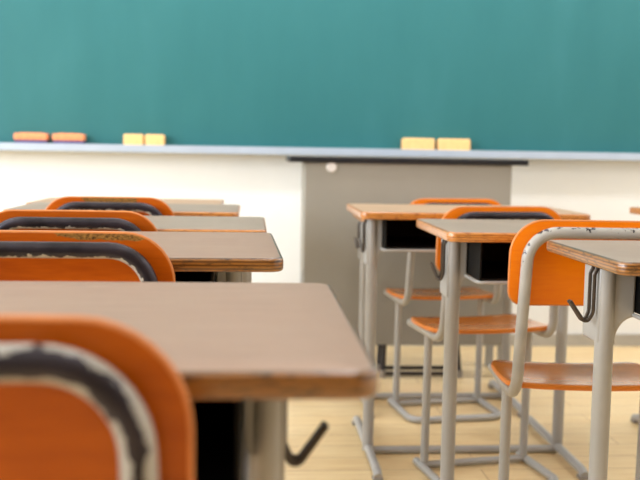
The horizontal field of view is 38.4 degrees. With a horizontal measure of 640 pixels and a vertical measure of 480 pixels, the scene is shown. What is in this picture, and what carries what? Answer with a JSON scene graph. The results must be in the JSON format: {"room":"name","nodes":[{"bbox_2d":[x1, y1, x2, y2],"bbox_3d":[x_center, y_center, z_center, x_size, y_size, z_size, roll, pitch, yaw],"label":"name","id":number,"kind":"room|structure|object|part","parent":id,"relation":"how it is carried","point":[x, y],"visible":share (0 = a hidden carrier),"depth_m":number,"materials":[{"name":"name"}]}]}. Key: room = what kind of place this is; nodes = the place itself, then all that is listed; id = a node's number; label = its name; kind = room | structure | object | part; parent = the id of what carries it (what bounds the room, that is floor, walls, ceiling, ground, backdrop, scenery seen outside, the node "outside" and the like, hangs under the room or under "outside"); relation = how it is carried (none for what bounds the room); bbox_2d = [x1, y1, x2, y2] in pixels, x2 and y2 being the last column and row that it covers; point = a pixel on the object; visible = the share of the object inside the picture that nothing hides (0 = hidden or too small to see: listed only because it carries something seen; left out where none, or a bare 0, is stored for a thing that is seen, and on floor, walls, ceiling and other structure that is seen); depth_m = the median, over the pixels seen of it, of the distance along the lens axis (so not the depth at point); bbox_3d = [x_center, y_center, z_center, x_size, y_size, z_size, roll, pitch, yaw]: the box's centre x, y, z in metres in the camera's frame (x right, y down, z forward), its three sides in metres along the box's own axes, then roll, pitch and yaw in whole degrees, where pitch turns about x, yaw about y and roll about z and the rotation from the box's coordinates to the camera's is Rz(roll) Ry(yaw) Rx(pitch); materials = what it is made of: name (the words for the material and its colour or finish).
{"room":"classroom","nodes":[
{"label":"classroom","id":0,"kind":"room"},
{"bbox_2d":[0,151,639,333],"bbox_3d":[0.169,-1.027,4.069,7.800,3.000,0.150,1,5,-4],"label":"wall","id":1,"kind":"structure","parent":0,"point":[269,187],"depth_m":4.04,"materials":[{"name":"beige paint"}]},
{"bbox_2d":[0,0,639,160],"bbox_3d":[0.027,-1.010,3.939,4.680,1.295,0.090,1,5,-4],"label":"chalkboard","id":2,"kind":"object","parent":1,"relation":"attached to","point":[516,79],"visible":1,"depth_m":3.98,"materials":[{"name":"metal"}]},
{"bbox_2d":[14,132,49,142],"bbox_3d":[-1.220,-0.424,3.894,0.140,0.060,0.050,1,5,-4],"label":"eraser","id":3,"kind":"object","parent":2,"relation":"on","point":[21,137],"visible":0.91,"depth_m":3.87,"materials":[{"name":"orange fabric"}]},
{"bbox_3d":[-1.220,-0.437,3.893,0.140,0.029,0.050,1,5,-4],"label":"handle","id":4,"kind":"part","parent":3,"relation":"part of","materials":[{"name":"fabric"}]},
{"bbox_2d":[52,133,85,143],"bbox_3d":[-1.065,-0.422,3.905,0.134,0.060,0.050,1,5,-4],"label":"eraser","id":5,"kind":"object","parent":2,"relation":"on","point":[70,138],"visible":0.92,"depth_m":3.88,"materials":[{"name":"orange fabric"}]},
{"bbox_3d":[-1.064,-0.435,3.904,0.134,0.029,0.050,1,5,-4],"label":"handle","id":6,"kind":"part","parent":5,"relation":"part of","materials":[{"name":"fabric"}]},
{"bbox_2d":[123,134,143,144],"bbox_3d":[-0.793,-0.420,3.924,0.084,0.062,0.052,1,5,-4],"label":"eraser","id":7,"kind":"object","parent":2,"relation":"on","point":[129,139],"visible":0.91,"depth_m":3.90,"materials":[{"name":"yellow fabric"}]},
{"bbox_2d":[145,134,164,144],"bbox_3d":[-0.704,-0.419,3.930,0.082,0.062,0.052,1,5,-4],"label":"eraser","id":8,"kind":"object","parent":2,"relation":"on","point":[150,139],"visible":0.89,"depth_m":3.91,"materials":[{"name":"yellow fabric"}]},
{"bbox_2d":[0,142,639,160],"bbox_3d":[0.017,-0.383,3.998,4.680,0.035,0.090,1,5,-4],"label":"chalk tray","id":9,"kind":"object","parent":2,"relation":"on","point":[233,148],"depth_m":3.98,"materials":[{"name":"metal"}]},
{"bbox_2d":[401,138,434,149],"bbox_3d":[0.426,-0.410,4.011,0.142,0.066,0.052,1,5,-4],"label":"eraser","id":10,"kind":"object","parent":2,"relation":"on","point":[406,143],"visible":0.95,"depth_m":3.99,"materials":[{"name":"yellow fabric"}]},
{"bbox_2d":[437,139,469,149],"bbox_3d":[0.583,-0.409,4.023,0.142,0.066,0.052,1,5,-4],"label":"eraser","id":11,"kind":"object","parent":2,"relation":"on","point":[442,144],"visible":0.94,"depth_m":4.00,"materials":[{"name":"yellow fabric"}]},
{"bbox_2d":[375,334,639,345],"bbox_3d":[0.150,0.447,4.125,7.500,0.055,0.012,1,5,-4],"label":"baseboard","id":12,"kind":"structure","parent":1,"relation":"attached to","point":[572,339],"depth_m":4.19,"materials":[{"name":"beige wood"}]},
{"bbox_2d":[285,346,639,479],"bbox_3d":[0.404,0.873,0.539,7.800,0.120,7.550,1,5,-4],"label":"floor","id":13,"kind":"structure","parent":0,"point":[339,455],"depth_m":2.90,"materials":[{"name":"brown wood"}]},
{"bbox_2d":[0,209,157,231],"bbox_3d":[-0.501,0.300,1.916,0.356,0.735,0.352,1,5,-4],"label":"chair","id":14,"kind":"object","parent":13,"relation":"on","point":[14,219],"visible":0.08,"depth_m":1.78,"materials":[{"name":"orange wood"}]},
{"bbox_3d":[-0.499,0.115,1.916,0.333,0.342,0.272,1,5,-4],"label":"frame","id":15,"kind":"part","parent":14,"relation":"part of","materials":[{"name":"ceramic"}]},
{"bbox_2d":[0,230,174,281],"bbox_3d":[-0.391,0.348,1.392,0.356,0.740,0.352,1,5,-4],"label":"chair","id":16,"kind":"object","parent":13,"relation":"on","point":[25,255],"visible":0.25,"depth_m":1.28,"materials":[{"name":"orange wood"}]},
{"bbox_2d":[0,314,193,479],"bbox_3d":[-0.267,0.411,0.674,0.356,0.751,0.352,1,5,-4],"label":"chair","id":17,"kind":"object","parent":13,"relation":"on","point":[82,397],"visible":1,"depth_m":0.56,"materials":[{"name":"orange wood"}]},
{"bbox_3d":[-0.265,0.219,0.672,0.333,0.342,0.272,1,5,-4],"label":"frame","id":18,"kind":"part","parent":17,"relation":"part of","materials":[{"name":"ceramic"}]},
{"bbox_2d":[45,196,174,215],"bbox_3d":[-0.541,0.250,2.429,0.336,0.737,0.352,1,5,-4],"label":"chair","id":19,"kind":"object","parent":13,"relation":"on","point":[145,206],"visible":0.12,"depth_m":2.30,"materials":[{"name":"orange wood"}]},
{"bbox_3d":[-0.539,0.064,2.429,0.312,0.342,0.272,1,5,-4],"label":"frame","id":20,"kind":"part","parent":19,"relation":"part of","materials":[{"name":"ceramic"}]},
{"bbox_2d":[3,202,240,216],"bbox_3d":[-0.525,0.261,2.523,0.634,0.700,0.454,1,5,-4],"label":"school desk","id":21,"kind":"object","parent":13,"relation":"on","point":[227,210],"visible":0.12,"depth_m":2.46,"materials":[{"name":"laminate"}]},
{"bbox_2d":[26,197,224,203],"bbox_3d":[-0.621,0.219,3.006,0.634,0.690,0.444,1,5,-4],"label":"school desk","id":22,"kind":"object","parent":13,"relation":"on","point":[51,199],"visible":0.06,"depth_m":3.03,"materials":[{"name":"laminate"}]},
{"bbox_2d":[0,281,378,479],"bbox_3d":[-0.274,0.422,0.846,0.600,0.700,0.539,1,5,-4],"label":"school desk","id":23,"kind":"object","parent":13,"relation":"on","point":[240,352],"visible":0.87,"depth_m":0.80,"materials":[{"name":"beige laminate"}]},
{"bbox_2d":[190,400,250,479],"bbox_3d":[-0.272,0.136,0.862,0.414,0.090,0.394,1,5,-4],"label":"tray","id":24,"kind":"object","parent":23,"relation":"on","point":[222,428],"depth_m":0.79,"materials":[{"name":"black metal"}]},
{"bbox_3d":[-0.051,0.432,0.832,0.031,0.666,0.032,1,5,-4],"label":"leg","id":25,"kind":"part","parent":23,"relation":"part of","materials":[{"name":"grey metal"}]},
{"bbox_2d":[121,231,282,282],"bbox_3d":[-0.373,0.356,1.531,0.600,0.700,0.531,0,5,-5],"label":"school desk","id":26,"kind":"object","parent":13,"relation":"on","point":[194,256],"visible":0.33,"depth_m":1.47,"materials":[{"name":"beige laminate"}]},
{"bbox_2d":[174,272,215,281],"bbox_3d":[-0.373,0.066,1.549,0.394,0.082,0.382,0,5,-5],"label":"tray","id":27,"kind":"object","parent":26,"relation":"on","point":[179,276],"depth_m":1.75,"materials":[{"name":"black metal"}]},
{"bbox_3d":[-0.146,0.365,1.526,0.031,0.666,0.032,0,5,-5],"label":"leg","id":28,"kind":"part","parent":26,"relation":"part of","materials":[{"name":"grey metal"}]},
{"bbox_2d":[145,216,266,282],"bbox_3d":[-0.430,0.311,1.999,0.617,0.700,0.469,1,5,-4],"label":"school desk","id":29,"kind":"object","parent":13,"relation":"on","point":[162,223],"visible":0.14,"depth_m":1.98,"materials":[{"name":"laminate"}]},
{"bbox_3d":[-0.169,0.319,2.023,0.031,0.666,0.032,1,5,-4],"label":"leg","id":30,"kind":"part","parent":29,"relation":"part of","materials":[{"name":"grey metal"}]},
{"bbox_2d":[286,156,528,366],"bbox_3d":[0.319,0.101,3.612,0.905,0.844,0.300,1,5,-4],"label":"desk","id":31,"kind":"object","parent":13,"relation":"on","point":[329,252],"visible":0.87,"depth_m":3.46,"materials":[{"name":"grey metal"}]},
{"bbox_3d":[-0.066,0.310,3.695,0.030,0.400,0.030,1,5,-4],"label":"leg","id":32,"kind":"part","parent":31,"relation":"part of","materials":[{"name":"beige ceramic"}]},
{"bbox_3d":[-0.058,-0.090,3.562,0.020,0.422,0.220,1,5,-4],"label":"panel","id":33,"kind":"part","parent":31,"relation":"part of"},
{"bbox_3d":[0.694,0.318,3.750,0.030,0.400,0.030,1,5,-4],"label":"leg","id":34,"kind":"part","parent":31,"relation":"part of","materials":[{"name":"grey metal"}]},
{"bbox_3d":[0.707,0.335,3.562,0.030,0.400,0.030,1,5,-4],"label":"leg","id":35,"kind":"part","parent":31,"relation":"part of","materials":[{"name":"grey metal"}]},
{"bbox_2d":[376,345,462,378],"bbox_3d":[0.385,0.307,3.647,0.325,0.430,0.258,1,5,-4],"label":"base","id":36,"kind":"object","parent":13,"relation":"on","point":[381,349],"visible":0.16,"depth_m":3.55,"materials":[{"name":"metal"}]},
{"bbox_3d":[0.244,0.312,3.679,0.021,0.407,0.137,2,5,8],"label":"leg","id":37,"kind":"part","parent":36,"relation":"part of","materials":[{"name":"metal"}]},
{"bbox_3d":[0.253,0.323,3.560,0.021,0.405,0.099,2,6,14],"label":"leg","id":38,"kind":"part","parent":36,"relation":"part of","materials":[{"name":"metal"}]},
{"bbox_3d":[0.527,0.326,3.580,0.021,0.405,0.099,-1,6,-22],"label":"leg","id":39,"kind":"part","parent":36,"relation":"part of","materials":[{"name":"metal"}]},
{"bbox_2d":[353,214,520,417],"bbox_3d":[0.406,0.239,3.196,0.576,0.650,0.444,1,5,-4],"label":"school desk","id":40,"kind":"object","parent":13,"relation":"on","point":[507,303],"visible":0.28,"depth_m":3.22,"materials":[{"name":"metal"}]},
{"bbox_3d":[0.152,0.239,3.195,0.031,0.616,0.032,1,5,-4],"label":"leg","id":41,"kind":"part","parent":40,"relation":"part of","materials":[{"name":"grey metal"}]},
{"bbox_3d":[0.659,0.244,3.232,0.031,0.616,0.032,1,5,-4],"label":"leg","id":42,"kind":"part","parent":40,"relation":"part of","materials":[{"name":"grey metal"}]},
{"bbox_2d":[383,198,501,422],"bbox_3d":[0.416,0.214,3.095,0.356,0.716,0.352,0,5,-12],"label":"chair","id":43,"kind":"object","parent":13,"relation":"on","point":[401,296],"visible":0.55,"depth_m":3.09,"materials":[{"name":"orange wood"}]},
{"bbox_3d":[0.262,0.376,3.113,0.022,0.351,0.029,0,5,-12],"label":"leg","id":44,"kind":"part","parent":43,"relation":"part of","materials":[{"name":"grey metal"}]},
{"bbox_3d":[0.406,0.182,3.139,0.336,0.026,0.255,0,5,-12],"label":"seat","id":45,"kind":"part","parent":43,"relation":"part of","materials":[{"name":"orange wood"}]},
{"bbox_3d":[0.415,0.039,3.095,0.333,0.342,0.272,0,5,-12],"label":"frame","id":46,"kind":"part","parent":43,"relation":"part of","materials":[{"name":"metal"}]},
{"bbox_3d":[0.420,0.564,3.079,0.332,0.022,0.254,0,5,-12],"label":"floor frame","id":47,"kind":"part","parent":43,"relation":"part of","materials":[{"name":"grey metal"}]},
{"bbox_3d":[0.437,-0.049,2.992,0.356,0.172,0.027,0,5,-12],"label":"backrest","id":48,"kind":"part","parent":43,"relation":"part of","materials":[{"name":"orange wood"}]},
{"bbox_3d":[0.549,0.375,3.175,0.022,0.351,0.029,0,5,-12],"label":"leg","id":49,"kind":"part","parent":43,"relation":"part of","materials":[{"name":"grey metal"}]},
{"bbox_2d":[347,203,590,479],"bbox_3d":[0.415,0.263,2.672,0.640,0.700,0.564,1,5,-4],"label":"school desk","id":50,"kind":"object","parent":13,"relation":"on","point":[391,227],"visible":0.65,"depth_m":2.62,"materials":[{"name":"metal"}]},
{"bbox_3d":[0.142,0.269,2.605,0.031,0.666,0.032,1,5,-4],"label":"leg","id":51,"kind":"part","parent":50,"relation":"part of","materials":[{"name":"grey metal"}]},
{"bbox_2d":[380,220,436,251],"bbox_3d":[0.414,-0.026,2.718,0.510,0.090,0.359,1,5,-4],"label":"tray","id":52,"kind":"object","parent":50,"relation":"on","point":[395,235],"depth_m":2.75,"materials":[{"name":"black metal"}]},
{"bbox_3d":[0.695,0.275,2.645,0.031,0.666,0.032,1,5,-4],"label":"leg","id":53,"kind":"part","parent":50,"relation":"part of","materials":[{"name":"grey metal"}]},
{"bbox_2d":[416,219,536,479],"bbox_3d":[0.543,0.321,2.069,0.600,0.700,0.479,1,5,-4],"label":"school desk","id":54,"kind":"object","parent":13,"relation":"on","point":[479,249],"visible":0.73,"depth_m":2.03,"materials":[{"name":"metal"}]},
{"bbox_3d":[0.289,0.324,2.051,0.031,0.666,0.032,1,5,-4],"label":"leg","id":55,"kind":"part","parent":54,"relation":"part of","materials":[{"name":"grey metal"}]},
{"bbox_2d":[464,242,510,284],"bbox_3d":[0.545,0.035,2.085,0.464,0.090,0.334,1,5,-4],"label":"tray","id":56,"kind":"object","parent":54,"relation":"on","point":[488,263],"depth_m":2.02,"materials":[{"name":"black metal"}]},
{"bbox_2d":[407,206,561,479],"bbox_3d":[0.442,0.267,2.479,0.356,0.726,0.352,0,5,-14],"label":"chair","id":57,"kind":"object","parent":13,"relation":"on","point":[432,328],"visible":0.5,"depth_m":2.47,"materials":[{"name":"orange wood"}]},
{"bbox_3d":[0.288,0.429,2.492,0.022,0.361,0.029,0,6,-14],"label":"leg","id":58,"kind":"part","parent":57,"relation":"part of","materials":[{"name":"grey metal"}]},
{"bbox_3d":[0.431,0.231,2.523,0.336,0.026,0.255,0,6,-14],"label":"seat","id":59,"kind":"part","parent":57,"relation":"part of","materials":[{"name":"orange wood"}]},
{"bbox_3d":[0.441,0.087,2.479,0.333,0.342,0.272,0,6,-14],"label":"frame","id":60,"kind":"part","parent":57,"relation":"part of","materials":[{"name":"metal"}]},
{"bbox_3d":[0.448,0.622,2.464,0.332,0.022,0.254,0,6,-14],"label":"floor frame","id":61,"kind":"part","parent":57,"relation":"part of","materials":[{"name":"grey metal"}]},
{"bbox_3d":[0.466,-0.001,2.376,0.356,0.172,0.027,0,6,-14],"label":"backrest","id":62,"kind":"part","parent":57,"relation":"part of","materials":[{"name":"orange wood"}]},
{"bbox_3d":[0.574,0.427,2.563,0.022,0.361,0.029,0,6,-14],"label":"leg","id":63,"kind":"part","parent":57,"relation":"part of","materials":[{"name":"grey metal"}]},
{"bbox_2d":[488,219,639,479],"bbox_3d":[0.543,0.318,1.918,0.356,0.732,0.352,1,5,0],"label":"chair","id":64,"kind":"object","parent":13,"relation":"on","point":[537,276],"visible":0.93,"depth_m":1.81,"materials":[{"name":"orange wood"}]},
{"bbox_3d":[0.394,0.482,1.968,0.022,0.357,0.029,1,5,0],"label":"leg","id":65,"kind":"part","parent":64,"relation":"part of","materials":[{"name":"grey metal"}]},
{"bbox_3d":[0.546,0.140,1.919,0.333,0.352,0.272,1,5,0],"label":"frame","id":66,"kind":"part","parent":64,"relation":"part of","materials":[{"name":"metal"}]},
{"bbox_3d":[0.544,0.288,1.964,0.336,0.026,0.255,1,5,0],"label":"seat","id":67,"kind":"part","parent":64,"relation":"part of","materials":[{"name":"orange wood"}]},
{"bbox_3d":[0.548,0.047,1.813,0.356,0.172,0.027,1,5,0],"label":"backrest","id":68,"kind":"part","parent":64,"relation":"part of","materials":[{"name":"orange wood"}]},
{"bbox_3d":[0.688,0.487,1.969,0.022,0.357,0.029,1,5,0],"label":"leg","id":69,"kind":"part","parent":64,"relation":"part of","materials":[{"name":"grey metal"}]},
{"bbox_2d":[547,240,639,479],"bbox_3d":[0.731,0.371,1.562,0.634,0.700,0.454,1,5,-4],"label":"school desk","id":70,"kind":"object","parent":13,"relation":"on","point":[612,267],"visible":1,"depth_m":1.54,"materials":[{"name":"metal"}]},
{"bbox_3d":[0.476,0.371,1.571,0.031,0.666,0.032,1,5,-4],"label":"leg","id":71,"kind":"part","parent":70,"relation":"part of","materials":[{"name":"grey metal"}]},
{"bbox_2d":[632,276,639,319],"bbox_3d":[0.733,0.085,1.578,0.424,0.090,0.309,1,5,-4],"label":"tray","id":72,"kind":"object","parent":70,"relation":"on","point":[635,279],"depth_m":1.54,"materials":[{"name":"black metal"}]},
{"bbox_2d":[629,207,639,422],"bbox_3d":[1.304,0.268,2.769,0.634,0.700,0.514,1,5,-4],"label":"school desk","id":73,"kind":"object","parent":13,"relation":"on","point":[633,210],"visible":0.88,"depth_m":2.95,"materials":[{"name":"laminate"}]}
]}

